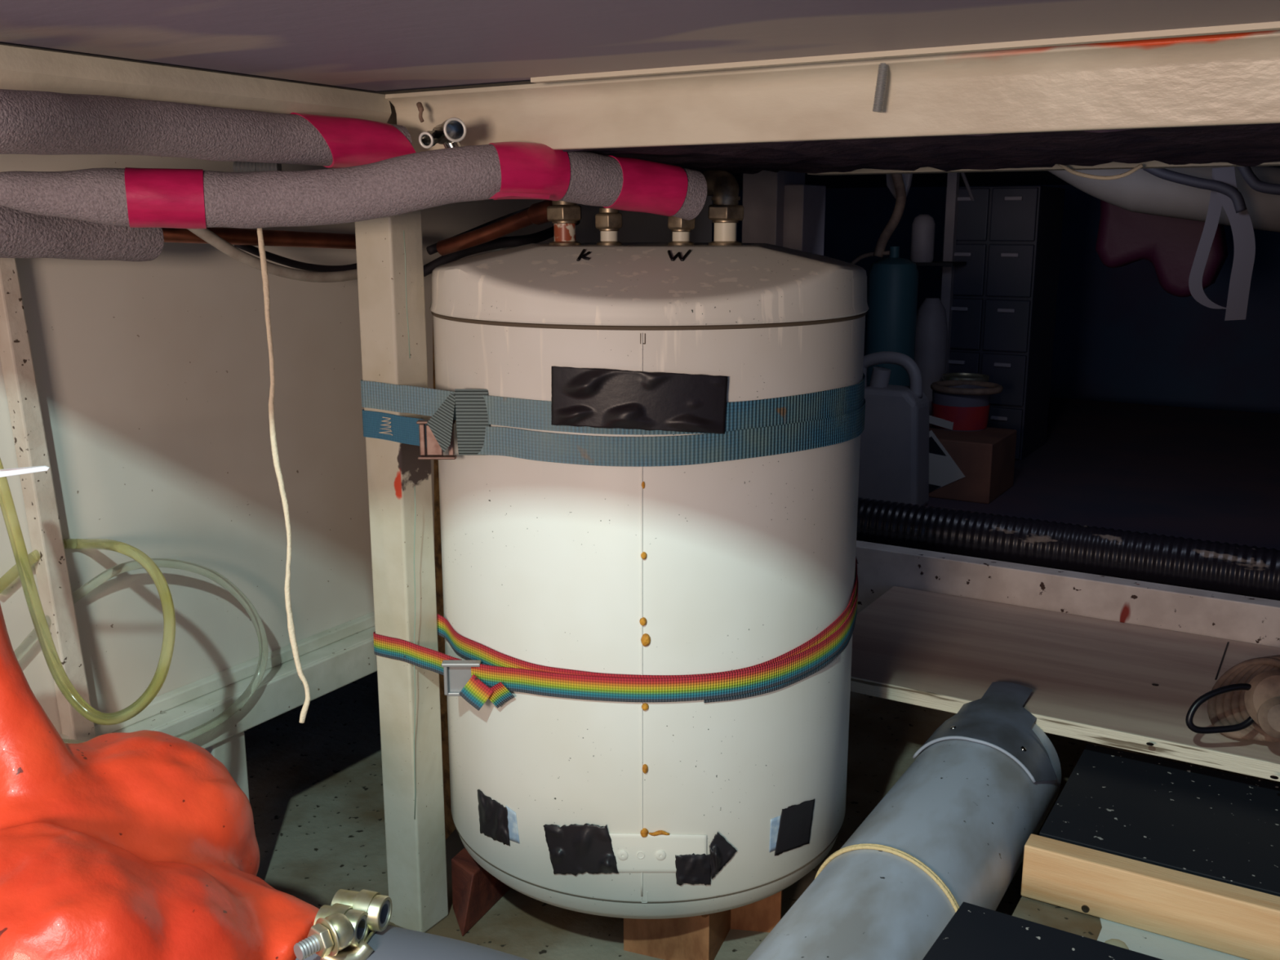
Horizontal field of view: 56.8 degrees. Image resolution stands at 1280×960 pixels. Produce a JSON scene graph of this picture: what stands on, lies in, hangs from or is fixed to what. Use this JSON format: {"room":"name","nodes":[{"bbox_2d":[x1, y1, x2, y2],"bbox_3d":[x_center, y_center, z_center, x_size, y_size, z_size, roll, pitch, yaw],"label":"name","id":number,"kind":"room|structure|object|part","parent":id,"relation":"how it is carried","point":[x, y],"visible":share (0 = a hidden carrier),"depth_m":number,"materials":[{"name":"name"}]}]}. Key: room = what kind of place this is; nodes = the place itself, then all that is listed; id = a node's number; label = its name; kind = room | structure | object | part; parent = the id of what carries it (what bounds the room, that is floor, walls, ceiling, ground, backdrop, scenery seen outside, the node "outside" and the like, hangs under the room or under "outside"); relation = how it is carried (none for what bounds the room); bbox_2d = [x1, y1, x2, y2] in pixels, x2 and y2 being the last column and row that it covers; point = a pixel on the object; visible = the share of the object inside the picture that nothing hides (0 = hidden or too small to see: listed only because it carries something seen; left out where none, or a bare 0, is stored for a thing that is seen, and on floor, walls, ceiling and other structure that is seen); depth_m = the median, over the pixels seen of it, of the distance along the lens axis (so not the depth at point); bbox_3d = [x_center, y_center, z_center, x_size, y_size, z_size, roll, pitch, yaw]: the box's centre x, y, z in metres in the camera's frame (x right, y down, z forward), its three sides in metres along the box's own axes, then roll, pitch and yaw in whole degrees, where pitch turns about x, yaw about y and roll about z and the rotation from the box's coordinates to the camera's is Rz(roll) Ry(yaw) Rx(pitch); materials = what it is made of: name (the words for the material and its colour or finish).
{"room":"boat engine room","nodes":[
{"label":"boat engine room","id":0,"kind":"room"},
{"bbox_2d":[0,154,712,734],"bbox_3d":[-0.529,-0.080,1.382,0.015,0.723,2.600,7,14,30],"label":"wall","id":1,"kind":"structure","parent":0,"point":[153,377],"depth_m":1.39,"materials":[{"name":"paint"}]},
{"bbox_2d":[0,457,175,724],"bbox_3d":[-0.551,0.075,1.138,0.231,0.264,0.181,7,14,30],"label":"hose","id":2,"kind":"object","parent":1,"relation":"attached to","point":[24,561],"visible":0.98,"depth_m":1.07,"materials":[{"name":"yellow plastic"}]},
{"bbox_2d":[0,465,49,477],"bbox_3d":[-0.506,-0.006,0.956,0.055,0.007,0.005,-9,15,-36],"label":"cable tie","id":3,"kind":"object","parent":2,"relation":"attached to","point":[15,471],"visible":1,"depth_m":0.96,"materials":[{"name":"white plastic"}]},
{"bbox_2d":[13,558,268,743],"bbox_3d":[-0.553,0.195,1.311,0.064,0.212,0.318,7,14,30],"label":"hose","id":4,"kind":"object","parent":1,"relation":"attached to","point":[111,572],"visible":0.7,"depth_m":1.36,"materials":[{"name":"plastic"}]},
{"bbox_2d":[0,205,355,261],"bbox_3d":[-0.456,-0.276,1.299,0.057,0.064,0.605,7,14,30],"label":"insulated pipe","id":5,"kind":"object","parent":1,"relation":"attached to","point":[23,234],"visible":0.55,"depth_m":1.16,"materials":[{"name":"plastic"}]},
{"bbox_2d":[186,228,357,282],"bbox_3d":[-0.384,-0.267,1.374,0.012,0.077,0.343,7,14,30],"label":"conduit","id":6,"kind":"object","parent":5,"relation":"attached to","point":[205,234],"visible":0.72,"depth_m":1.33,"materials":[{"name":"grey plastic"}]},
{"bbox_2d":[234,244,356,271],"bbox_3d":[-0.392,-0.270,1.430,0.009,0.043,0.238,7,14,30],"label":"conduit","id":7,"kind":"object","parent":5,"relation":"attached to","point":[253,250],"visible":0.7,"depth_m":1.40,"materials":[{"name":"black"}]},
{"bbox_2d":[0,0,1279,189],"bbox_3d":[0.927,-0.597,2.046,5.400,0.040,5.800,7,14,30],"label":"ceiling","id":8,"kind":"structure","parent":0,"point":[371,45],"depth_m":0.81,"materials":[{"name":"white paint"}]},
{"bbox_2d":[0,44,391,122],"bbox_3d":[-0.608,-0.248,0.645,0.021,0.081,1.345,7,14,30],"label":"beam","id":9,"kind":"structure","parent":8,"relation":"attached to","point":[21,68],"depth_m":0.98,"materials":[{"name":"paint"}]},
{"bbox_2d":[0,41,383,94],"bbox_3d":[-0.573,-0.278,0.680,0.008,0.001,1.230,7,14,30],"label":"trim","id":10,"kind":"structure","parent":9,"relation":"attached to","point":[1,42],"depth_m":0.98,"materials":[{"name":"black"}]},
{"bbox_2d":[0,88,415,168],"bbox_3d":[-0.367,-0.290,0.993,0.082,0.053,0.479,7,14,30],"label":"insulated pipe","id":11,"kind":"object","parent":9,"relation":"attached to","point":[37,122],"visible":0.91,"depth_m":0.98,"materials":[{"name":"plastic"}]},
{"bbox_2d":[372,63,805,94],"bbox_3d":[0.709,-0.264,0.619,2.266,0.001,0.020,7,14,30],"label":"trim","id":12,"kind":"structure","parent":8,"relation":"attached to","point":[522,82],"depth_m":1.13,"materials":[{"name":"black"}]},
{"bbox_2d":[385,30,1279,152],"bbox_3d":[0.720,-0.239,0.643,2.266,0.060,0.026,7,14,30],"label":"beam","id":13,"kind":"structure","parent":8,"relation":"attached to","point":[1224,79],"depth_m":0.94,"materials":[{"name":"paint"}]},
{"bbox_2d":[0,141,706,228],"bbox_3d":[-0.249,-0.275,1.101,0.682,0.080,0.098,-5,13,-20],"label":"insulated pipe","id":14,"kind":"object","parent":13,"relation":"attached to","point":[131,197],"visible":1,"depth_m":1.08,"materials":[{"name":"plastic"}]},
{"bbox_2d":[232,161,255,172],"bbox_3d":[-0.432,-0.343,1.300,0.024,0.018,0.018,0,12,0],"label":"fitting","id":15,"kind":"object","parent":14,"relation":"attached to","point":[238,166],"visible":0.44,"depth_m":1.29,"materials":[{"name":"grey metal"}]},
{"bbox_2d":[255,162,281,171],"bbox_3d":[-0.408,-0.343,1.300,0.024,0.018,0.018,0,12,0],"label":"fitting","id":16,"kind":"object","parent":14,"relation":"attached to","point":[260,166],"visible":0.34,"depth_m":1.29,"materials":[{"name":"grey metal"}]},
{"bbox_2d":[257,227,310,723],"bbox_3d":[-0.346,-0.013,1.140,0.014,0.483,0.117,-5,13,-23],"label":"cord","id":17,"kind":"object","parent":14,"relation":"hanging from","point":[291,626],"visible":0.94,"depth_m":1.14,"materials":[{"name":"beige plastic"}]},
{"bbox_2d":[418,117,466,148],"bbox_3d":[-0.180,-0.321,1.111,0.050,0.034,0.046,7,14,30],"label":"fitting","id":18,"kind":"object","parent":14,"relation":"attached to","point":[452,131],"visible":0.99,"depth_m":1.10,"materials":[{"name":"white metal"}]},
{"bbox_2d":[418,129,439,148],"bbox_3d":[-0.193,-0.321,1.112,0.019,0.020,0.034,7,14,30],"label":"socket","id":19,"kind":"object","parent":18,"relation":"attached to","point":[427,140],"depth_m":1.10,"materials":[{"name":"white metal"}]},
{"bbox_2d":[433,117,466,144],"bbox_3d":[-0.179,-0.326,1.106,0.045,0.022,0.038,7,14,30],"label":"socket","id":20,"kind":"object","parent":18,"relation":"attached to","point":[452,131],"depth_m":1.10,"materials":[{"name":"white metal"}]},
{"bbox_2d":[416,102,423,122],"bbox_3d":[-0.216,-0.363,1.167,0.006,0.020,0.013,-5,13,-22],"label":"screw","id":21,"kind":"object","parent":13,"relation":"attached to","point":[419,104],"visible":1,"depth_m":1.16,"materials":[{"name":"brown metal"}]},
{"bbox_2d":[872,62,888,112],"bbox_3d":[0.191,-0.311,0.940,0.012,0.037,0.009,7,14,30],"label":"stud","id":22,"kind":"object","parent":13,"relation":"hanging from","point":[883,68],"visible":1,"depth_m":0.94,"materials":[{"name":"grey metal"}]},
{"bbox_2d":[850,173,906,264],"bbox_3d":[0.568,-0.629,2.857,0.147,0.246,0.024,7,14,30],"label":"tube","id":23,"kind":"object","parent":8,"relation":"hanging from","point":[898,180],"visible":0.88,"depth_m":2.83,"materials":[{"name":"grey plastic"}]},
{"bbox_2d":[886,173,912,199],"bbox_3d":[0.628,-0.719,2.872,0.066,0.076,0.020,7,14,30],"label":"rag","id":24,"kind":"object","parent":8,"relation":"hanging from","point":[907,178],"visible":0.32,"depth_m":2.87,"materials":[{"name":"grey fabric"}]},
{"bbox_2d":[530,21,1279,83],"bbox_3d":[0.375,-0.302,0.796,1.098,0.004,0.010,7,14,30],"label":"trim","id":25,"kind":"structure","parent":8,"relation":"attached to","point":[1266,26],"depth_m":0.88,"materials":[{"name":"beige paint"}]},
{"bbox_2d":[562,123,1279,173],"bbox_3d":[0.586,-0.327,1.025,1.500,0.089,0.506,7,14,30],"label":"insulation","id":26,"kind":"object","parent":8,"relation":"hanging from","point":[1250,144],"visible":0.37,"depth_m":1.12},
{"bbox_2d":[960,172,974,199],"bbox_3d":[0.701,-0.630,2.536,0.034,0.062,0.008,7,14,30],"label":"rod","id":27,"kind":"object","parent":8,"relation":"attached to","point":[963,175],"visible":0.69,"depth_m":2.53,"materials":[{"name":"grey metal"}]},
{"bbox_2d":[807,160,1279,175],"bbox_3d":[1.193,-0.394,1.300,2.150,0.074,0.050,7,14,30],"label":"beam","id":28,"kind":"structure","parent":8,"relation":"attached to","point":[1151,164],"depth_m":1.65,"materials":[{"name":"beige paint"}]},
{"bbox_2d":[1057,163,1142,180],"bbox_3d":[0.615,-0.414,1.585,0.109,0.026,0.005,7,14,30],"label":"cable","id":29,"kind":"object","parent":28,"relation":"hanging from","point":[1065,167],"visible":0.94,"depth_m":1.58,"materials":[{"name":"beige plastic"}]},
{"bbox_2d":[1095,200,1227,297],"bbox_3d":[1.123,-0.557,2.543,0.262,0.318,0.120,7,14,30],"label":"cloth bag","id":30,"kind":"object","parent":8,"relation":"hanging from","point":[1124,237],"visible":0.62,"depth_m":2.50,"materials":[{"name":"pink"}]},
{"bbox_2d":[1047,165,1279,232],"bbox_3d":[0.968,-0.499,2.042,0.528,0.158,0.104,7,14,30],"label":"pipe","id":31,"kind":"object","parent":8,"relation":"attached to","point":[1140,191],"visible":0.49,"depth_m":2.03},
{"bbox_2d":[1142,168,1246,213],"bbox_3d":[0.883,-0.468,1.886,0.158,0.084,0.016,7,14,30],"label":"cable","id":32,"kind":"object","parent":8,"relation":"hanging from","point":[1238,202],"visible":0.91,"depth_m":1.87,"materials":[{"name":"black plastic"}]},
{"bbox_2d":[1188,166,1226,308],"bbox_3d":[0.934,-0.389,1.907,0.081,0.224,0.002,7,14,30],"label":"strap loop","id":33,"kind":"object","parent":8,"relation":"hanging from","point":[1195,280],"visible":0.95,"depth_m":1.92,"materials":[{"name":"grey fabric"}]},
{"bbox_2d":[1213,166,1255,320],"bbox_3d":[0.939,-0.374,1.883,0.073,0.240,0.002,7,14,30],"label":"strap","id":34,"kind":"object","parent":8,"relation":"hanging from","point":[1244,242],"visible":1,"depth_m":1.88,"materials":[{"name":"grey fabric"}]},
{"bbox_2d":[1236,166,1279,195],"bbox_3d":[0.975,-0.466,1.830,0.100,0.057,0.016,7,14,30],"label":"cable","id":35,"kind":"object","parent":8,"relation":"hanging from","point":[1252,180],"visible":0.94,"depth_m":1.84,"materials":[{"name":"black plastic"}]},
{"bbox_2d":[244,671,1279,959],"bbox_3d":[0.927,0.392,2.261,5.400,0.050,5.800,7,14,30],"label":"floor","id":36,"kind":"structure","parent":0,"point":[315,785],"depth_m":1.74,"materials":[{"name":"grey concrete"}]},
{"bbox_2d":[0,604,319,959],"bbox_3d":[-0.429,0.362,0.919,0.302,0.593,0.380,-12,17,-43],"label":"housing","id":37,"kind":"object","parent":36,"relation":"on","point":[140,845],"visible":0.97,"depth_m":0.89,"materials":[{"name":"plastic"}]},
{"bbox_2d":[295,924,528,959],"bbox_3d":[-0.156,0.388,0.867,0.175,0.114,0.106,3,13,15],"label":"pipe","id":38,"kind":"object","parent":37,"relation":"attached to","point":[393,943],"visible":0.66,"depth_m":0.86,"materials":[{"name":"grey plastic"}]},
{"bbox_2d":[293,888,396,959],"bbox_3d":[-0.209,0.367,0.872,0.042,0.137,0.111,3,13,11],"label":"pipe fitting","id":39,"kind":"object","parent":38,"relation":"attached to","point":[340,931],"visible":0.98,"depth_m":0.84,"materials":[{"name":"metal"}]},
{"bbox_2d":[315,917,339,955],"bbox_3d":[-0.219,0.320,0.830,0.028,0.028,0.002,11,16,40],"label":"washer","id":40,"kind":"object","parent":39,"relation":"in","point":[326,929],"depth_m":0.82,"materials":[{"name":"metal"}]},
{"bbox_3d":[-0.209,0.339,0.843,0.038,0.017,0.016,-4,13,-20],"label":"bridge plate","id":41,"kind":"part","parent":39,"relation":"part of","materials":[{"name":"metal"}]},
{"bbox_2d":[59,611,377,801],"bbox_3d":[-0.501,0.386,1.467,0.050,0.300,2.400,7,14,30],"label":"wall rail","id":42,"kind":"object","parent":36,"relation":"on","point":[334,658],"visible":0.37,"depth_m":1.46,"materials":[{"name":"paint"}]},
{"bbox_2d":[0,257,96,740],"bbox_3d":[-0.615,0.011,1.215,0.023,0.594,0.056,7,14,30],"label":"stile","id":43,"kind":"object","parent":42,"relation":"on","point":[51,571],"visible":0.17,"depth_m":1.21,"materials":[{"name":"paint"}]},
{"bbox_3d":[-0.502,0.402,1.450,0.018,0.277,0.048,7,14,30],"label":"leg","id":44,"kind":"part","parent":42,"relation":"part of","materials":[{"name":"paint"}]},
{"bbox_2d":[355,100,448,932],"bbox_3d":[-0.263,0.071,1.351,0.073,0.965,0.053,7,14,30],"label":"post","id":45,"kind":"object","parent":36,"relation":"on","point":[389,250],"visible":0.7,"depth_m":1.35,"materials":[{"name":"paint"}]},
{"bbox_2d":[432,324,455,839],"bbox_3d":[-0.285,0.141,1.520,0.142,0.696,0.043,7,14,30],"label":"strip","id":46,"kind":"object","parent":36,"relation":"on","point":[450,827],"visible":0.13,"depth_m":1.49,"materials":[{"name":"white wood"}]},
{"bbox_2d":[451,847,511,936],"bbox_3d":[-0.174,0.485,1.558,0.045,0.068,0.298,5,13,23],"label":"wood block","id":47,"kind":"object","parent":36,"relation":"on","point":[475,891],"visible":0.44,"depth_m":1.46,"materials":[{"name":"brown wood"}]},
{"bbox_2d":[429,170,868,919],"bbox_3d":[0.010,0.047,1.443,0.507,0.822,0.507,-8,15,-34],"label":"water heater","id":48,"kind":"object","parent":47,"relation":"on","point":[614,809],"visible":1,"depth_m":1.24,"materials":[{"name":"white metal"}]},
{"bbox_2d":[436,200,552,255],"bbox_3d":[-0.170,-0.301,1.415,0.174,0.068,0.027,7,14,29],"label":"branch","id":49,"kind":"object","parent":48,"relation":"attached to","point":[536,214],"visible":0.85,"depth_m":1.40,"materials":[{"name":"brown metal"}]},
{"bbox_2d":[527,200,552,225],"bbox_3d":[-0.111,-0.313,1.379,0.040,0.031,0.026,7,14,30],"label":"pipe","id":50,"kind":"object","parent":49,"relation":"on","point":[537,212],"depth_m":1.37,"materials":[{"name":"orange metal"}]},
{"bbox_2d":[423,220,580,276],"bbox_3d":[-0.142,-0.341,1.715,0.148,0.081,0.384,7,14,30],"label":"cable","id":51,"kind":"object","parent":48,"relation":"attached to","point":[513,241],"visible":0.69,"depth_m":1.57,"materials":[{"name":"black plastic"}]},
{"bbox_2d":[426,207,528,254],"bbox_3d":[-0.194,-0.340,1.593,0.188,0.073,0.047,3,13,12],"label":"cable","id":52,"kind":"object","parent":51,"relation":"attached to","point":[432,249],"visible":0.29,"depth_m":1.60,"materials":[{"name":"black plastic"}]},
{"bbox_2d":[360,372,865,466],"bbox_3d":[0.020,-0.078,1.331,0.578,0.076,0.356,-7,14,-30],"label":"strap","id":53,"kind":"object","parent":48,"relation":"attached to","point":[759,428],"visible":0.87,"depth_m":1.21,"materials":[{"name":"blue fabric"}]},
{"bbox_2d":[373,556,857,711],"bbox_3d":[0.011,0.147,1.354,0.587,0.165,0.307,-5,13,-21],"label":"strap","id":54,"kind":"object","parent":48,"relation":"attached to","point":[486,673],"visible":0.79,"depth_m":1.27,"materials":[{"name":"multicoloured fabric"}]},
{"bbox_3d":[-0.006,0.402,1.270,0.156,0.056,0.014,1,12,4],"label":"plate","id":55,"kind":"part","parent":48,"relation":"part of","materials":[{"name":"white ceramic"}]},
{"bbox_3d":[0.010,-0.238,1.381,0.507,0.072,0.507,7,14,30],"label":"tank lid","id":56,"kind":"part","parent":48,"relation":"part of","materials":[{"name":"white metal"}]},
{"bbox_2d":[623,909,730,959],"bbox_3d":[0.076,0.499,1.490,0.105,0.070,0.260,5,13,20],"label":"wood block","id":57,"kind":"object","parent":36,"relation":"on","point":[701,937],"visible":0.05,"depth_m":1.37,"materials":[{"name":"brown wood"}]},
{"bbox_2d":[730,889,782,932],"bbox_3d":[0.148,0.499,1.480,0.060,0.074,0.110,2,12,9],"label":"wood block","id":58,"kind":"object","parent":36,"relation":"on","point":[763,915],"visible":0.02,"depth_m":1.43,"materials":[{"name":"brown wood"}]},
{"bbox_2d":[742,169,826,255],"bbox_3d":[0.254,-0.089,2.171,0.102,0.930,0.130,7,14,30],"label":"base cabinet","id":59,"kind":"object","parent":36,"relation":"on","point":[780,210],"visible":0.26,"depth_m":2.04,"materials":[{"name":"white wood"}]},
{"bbox_3d":[0.287,-0.076,2.171,0.043,0.903,0.100,7,14,30],"label":"door","id":60,"kind":"part","parent":59,"relation":"part of","materials":[{"name":"white wood"}]},
{"bbox_2d":[746,681,1061,959],"bbox_3d":[0.300,0.448,1.308,0.173,0.181,0.848,7,14,30],"label":"pvc pipe","id":61,"kind":"object","parent":36,"relation":"on","point":[988,779],"visible":1,"depth_m":1.29,"materials":[{"name":"grey plastic"}]},
{"bbox_2d":[814,843,959,912],"bbox_3d":[0.260,0.468,1.244,0.180,0.178,0.016,10,16,38],"label":"cord","id":62,"kind":"object","parent":61,"relation":"attached to","point":[922,866],"visible":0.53,"depth_m":1.22,"materials":[{"name":"brown plastic"}]},
{"bbox_2d":[1012,896,1102,940],"bbox_3d":[0.850,0.631,0.846,1.255,0.086,0.562,7,14,30],"label":"trim","id":63,"kind":"structure","parent":36,"relation":"on","point":[1073,922],"depth_m":1.31,"materials":[{"name":"brown wood"}]},
{"bbox_2d":[922,902,1163,959],"bbox_3d":[0.725,0.578,0.656,1.291,0.099,0.500,7,14,30],"label":"floor panel","id":64,"kind":"object","parent":63,"relation":"on","point":[975,932],"visible":1,"depth_m":1.10,"materials":[{"name":"black wood"}]},
{"bbox_2d":[1020,833,1279,959],"bbox_3d":[0.980,0.510,1.042,1.256,0.064,0.033,7,14,30],"label":"batten","id":65,"kind":"object","parent":63,"relation":"on","point":[1234,920],"visible":1,"depth_m":1.28,"materials":[{"name":"beige wood"}]},
{"bbox_2d":[1097,917,1248,959],"bbox_3d":[0.582,0.507,1.208,0.240,0.001,0.224,7,14,30],"label":"trim","id":66,"kind":"structure","parent":63,"relation":"on","point":[1142,941],"depth_m":1.26,"materials":[{"name":"white paint"}]},
{"bbox_2d":[1104,938,1128,949],"bbox_3d":[0.500,0.496,1.246,0.028,0.012,0.044,7,14,30],"label":"pebble","id":67,"kind":"object","parent":66,"relation":"on","point":[1115,942],"visible":0.29,"depth_m":1.25,"materials":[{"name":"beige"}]},
{"bbox_2d":[850,586,1279,782],"bbox_3d":[1.296,0.457,1.374,2.260,0.201,0.501,7,14,30],"label":"shelf","id":68,"kind":"object","parent":36,"relation":"on","point":[1134,687],"visible":0.77,"depth_m":1.74,"materials":[{"name":"beige wood"}]},
{"bbox_2d":[1207,654,1279,742],"bbox_3d":[0.826,0.274,1.467,0.194,0.110,0.231,1,12,6],"label":"coiled hose","id":69,"kind":"object","parent":68,"relation":"on","point":[1261,702],"visible":0.87,"depth_m":1.49,"materials":[{"name":"brown plastic"}]},
{"bbox_2d":[1185,683,1254,733],"bbox_3d":[0.701,0.274,1.420,0.094,0.059,0.018,0,12,-2],"label":"ring","id":70,"kind":"object","parent":69,"relation":"on","point":[1200,700],"visible":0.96,"depth_m":1.42,"materials":[{"name":"black rubber"}]},
{"bbox_2d":[855,540,1279,648],"bbox_3d":[1.292,0.359,1.683,2.600,0.262,0.040,7,14,30],"label":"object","id":71,"kind":"structure","parent":36,"relation":"on","point":[881,567],"depth_m":1.98,"materials":[{"name":"white wood"}]},
{"bbox_3d":[1.251,0.248,1.787,2.800,0.035,0.130,7,14,30],"label":"ledge","id":72,"kind":"object","parent":71,"relation":"attached to","visible":0},
{"bbox_2d":[856,497,1279,600],"bbox_3d":[1.162,0.174,1.819,2.600,0.092,0.092,7,14,30],"label":"corrugated hose","id":73,"kind":"object","parent":72,"relation":"on","point":[1244,570],"visible":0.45,"depth_m":2.02,"materials":[{"name":"black plastic"}]},
{"bbox_2d":[925,397,1279,550],"bbox_3d":[1.734,0.119,2.879,3.900,0.220,2.235,7,14,30],"label":"platform","id":74,"kind":"object","parent":36,"relation":"on","point":[1213,475],"visible":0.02,"depth_m":2.99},
{"bbox_2d":[865,246,918,386],"bbox_3d":[0.637,-0.311,3.021,0.124,0.560,0.124,7,14,30],"label":"bottle","id":75,"kind":"object","parent":74,"relation":"on","point":[893,280],"visible":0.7,"depth_m":2.95,"materials":[{"name":"teal paint"}]},
{"bbox_2d":[857,351,928,506],"bbox_3d":[0.552,-0.113,2.621,0.171,0.343,0.100,7,14,30],"label":"jerry can","id":76,"kind":"object","parent":74,"relation":"on","point":[894,452],"visible":0.81,"depth_m":2.58,"materials":[{"name":"plastic"}]},
{"bbox_3d":[0.546,-0.234,2.599,0.156,0.097,0.027,7,14,30],"label":"handle","id":77,"kind":"part","parent":76,"relation":"part of","materials":[{"name":"plastic"}]},
{"bbox_2d":[914,297,947,415],"bbox_3d":[0.757,-0.263,3.111,0.087,0.427,0.087,7,14,30],"label":"plastic bottle","id":78,"kind":"object","parent":74,"relation":"on","point":[931,327],"visible":0.6,"depth_m":3.06,"materials":[{"name":"white plastic"}]},
{"bbox_2d":[913,172,966,373],"bbox_3d":[0.782,-0.433,3.100,0.105,0.765,0.155,7,14,30],"label":"upright post","id":79,"kind":"object","parent":74,"relation":"on","point":[953,181],"depth_m":3.10,"materials":[{"name":"white wood"}]},
{"bbox_2d":[910,214,935,262],"bbox_3d":[0.725,-0.620,3.036,0.058,0.120,0.058,7,14,30],"label":"plastic bottle","id":80,"kind":"object","parent":79,"relation":"on","point":[922,237],"visible":0.99,"depth_m":3.01,"materials":[{"name":"white plastic"}]},
{"bbox_3d":[0.773,-0.559,3.057,0.105,0.008,0.120,7,14,30],"label":"wall bracket","id":81,"kind":"part","parent":79,"relation":"part of","materials":[{"name":"black metal"}]},
{"bbox_2d":[928,422,1017,503],"bbox_3d":[0.707,-0.059,2.810,0.308,0.157,0.224,7,14,30],"label":"cardboard box","id":82,"kind":"object","parent":74,"relation":"on","point":[970,466],"visible":0.46,"depth_m":2.69,"materials":[{"name":"brown cardboard"}]},
{"bbox_2d":[928,484,940,492],"bbox_3d":[0.661,0.021,2.723,0.062,0.032,0.002,7,14,30],"label":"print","id":83,"kind":"object","parent":82,"relation":"attached to","point":[932,487],"depth_m":2.71,"materials":[{"name":"black"}]},
{"bbox_2d":[928,436,946,455],"bbox_3d":[0.665,-0.079,2.699,0.069,0.041,0.002,7,14,30],"label":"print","id":84,"kind":"object","parent":82,"relation":"attached to","point":[937,446],"depth_m":2.69,"materials":[{"name":"black"}]},
{"bbox_2d":[928,380,1003,431],"bbox_3d":[0.779,-0.178,2.835,0.168,0.104,0.165,7,14,30],"label":"paint bucket","id":85,"kind":"object","parent":82,"relation":"on","point":[956,405],"visible":1,"depth_m":2.79,"materials":[{"name":"red plastic"}]},
{"bbox_2d":[942,372,989,382],"bbox_3d":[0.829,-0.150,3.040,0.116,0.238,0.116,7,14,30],"label":"metal tin","id":86,"kind":"object","parent":85,"relation":"on","point":[957,375],"visible":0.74,"depth_m":3.01,"materials":[{"name":"metal"}]},
{"bbox_2d":[939,186,1065,460],"bbox_3d":[0.979,-0.436,3.247,0.244,0.709,0.314,7,14,30],"label":"drawer unit","id":87,"kind":"object","parent":74,"relation":"on","point":[1008,238],"visible":0.78,"depth_m":3.11,"materials":[{"name":"grey metal"}]},
{"bbox_3d":[0.848,-0.316,3.171,0.044,0.010,0.009,7,14,30],"label":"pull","id":88,"kind":"part","parent":87,"relation":"part of","materials":[{"name":"grey metal"}]},
{"bbox_3d":[0.848,-0.454,3.141,0.044,0.010,0.009,7,14,30],"label":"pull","id":89,"kind":"part","parent":87,"relation":"part of","materials":[{"name":"grey metal"}]},
{"bbox_3d":[0.854,-0.417,3.159,0.114,0.134,0.012,7,14,30],"label":"drawer","id":90,"kind":"part","parent":87,"relation":"part of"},
{"bbox_3d":[0.848,-0.593,3.111,0.044,0.010,0.009,7,14,30],"label":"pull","id":91,"kind":"part","parent":87,"relation":"part of","materials":[{"name":"grey metal"}]},
{"bbox_3d":[0.854,-0.556,3.129,0.114,0.134,0.012,7,14,30],"label":"drawer","id":92,"kind":"part","parent":87,"relation":"part of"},
{"bbox_3d":[0.854,-0.279,3.190,0.114,0.134,0.012,7,14,30],"label":"drawer","id":93,"kind":"part","parent":87,"relation":"part of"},
{"bbox_3d":[0.848,-0.732,3.081,0.044,0.010,0.009,7,14,30],"label":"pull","id":94,"kind":"part","parent":87,"relation":"part of","materials":[{"name":"grey"}]},
{"bbox_3d":[0.854,-0.694,3.099,0.114,0.134,0.012,7,14,30],"label":"drawer","id":95,"kind":"part","parent":87,"relation":"part of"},
{"bbox_3d":[0.953,-0.164,3.140,0.044,0.010,0.009,7,14,30],"label":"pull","id":96,"kind":"part","parent":87,"relation":"part of","materials":[{"name":"grey metal"}]},
{"bbox_3d":[0.953,-0.302,3.110,0.044,0.010,0.009,7,14,30],"label":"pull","id":97,"kind":"part","parent":87,"relation":"part of","materials":[{"name":"grey metal"}]},
{"bbox_3d":[0.958,-0.265,3.128,0.114,0.134,0.012,7,14,30],"label":"drawer","id":98,"kind":"part","parent":87,"relation":"part of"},
{"bbox_3d":[0.958,-0.127,3.159,0.114,0.134,0.012,7,14,30],"label":"drawer","id":99,"kind":"part","parent":87,"relation":"part of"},
{"bbox_3d":[0.953,-0.441,3.080,0.044,0.010,0.009,7,14,30],"label":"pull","id":100,"kind":"part","parent":87,"relation":"part of","materials":[{"name":"grey metal"}]},
{"bbox_3d":[0.958,-0.404,3.098,0.114,0.134,0.012,7,14,30],"label":"drawer","id":101,"kind":"part","parent":87,"relation":"part of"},
{"bbox_3d":[0.953,-0.580,3.050,0.044,0.010,0.009,7,14,30],"label":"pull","id":102,"kind":"part","parent":87,"relation":"part of","materials":[{"name":"grey metal"}]},
{"bbox_3d":[0.958,-0.542,3.068,0.114,0.134,0.012,7,14,30],"label":"drawer","id":103,"kind":"part","parent":87,"relation":"part of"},
{"bbox_3d":[0.953,-0.718,3.019,0.044,0.010,0.009,7,14,30],"label":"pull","id":104,"kind":"part","parent":87,"relation":"part of","materials":[{"name":"grey"}]},
{"bbox_3d":[0.958,-0.681,3.038,0.114,0.134,0.012,7,14,30],"label":"drawer","id":105,"kind":"part","parent":87,"relation":"part of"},
{"bbox_2d":[1039,743,1279,896],"bbox_3d":[1.073,0.524,1.197,1.250,0.146,0.282,7,14,30],"label":"floor panel","id":106,"kind":"object","parent":36,"relation":"on","point":[1224,827],"visible":0.73,"depth_m":1.41,"materials":[{"name":"black wood"}]},
{"bbox_2d":[711,184,1279,413],"bbox_3d":[2.434,-0.655,4.599,5.400,1.000,0.050,7,14,30],"label":"wall","id":107,"kind":"structure","parent":0,"point":[1119,336],"depth_m":4.85,"materials":[{"name":"paint"}]}
]}

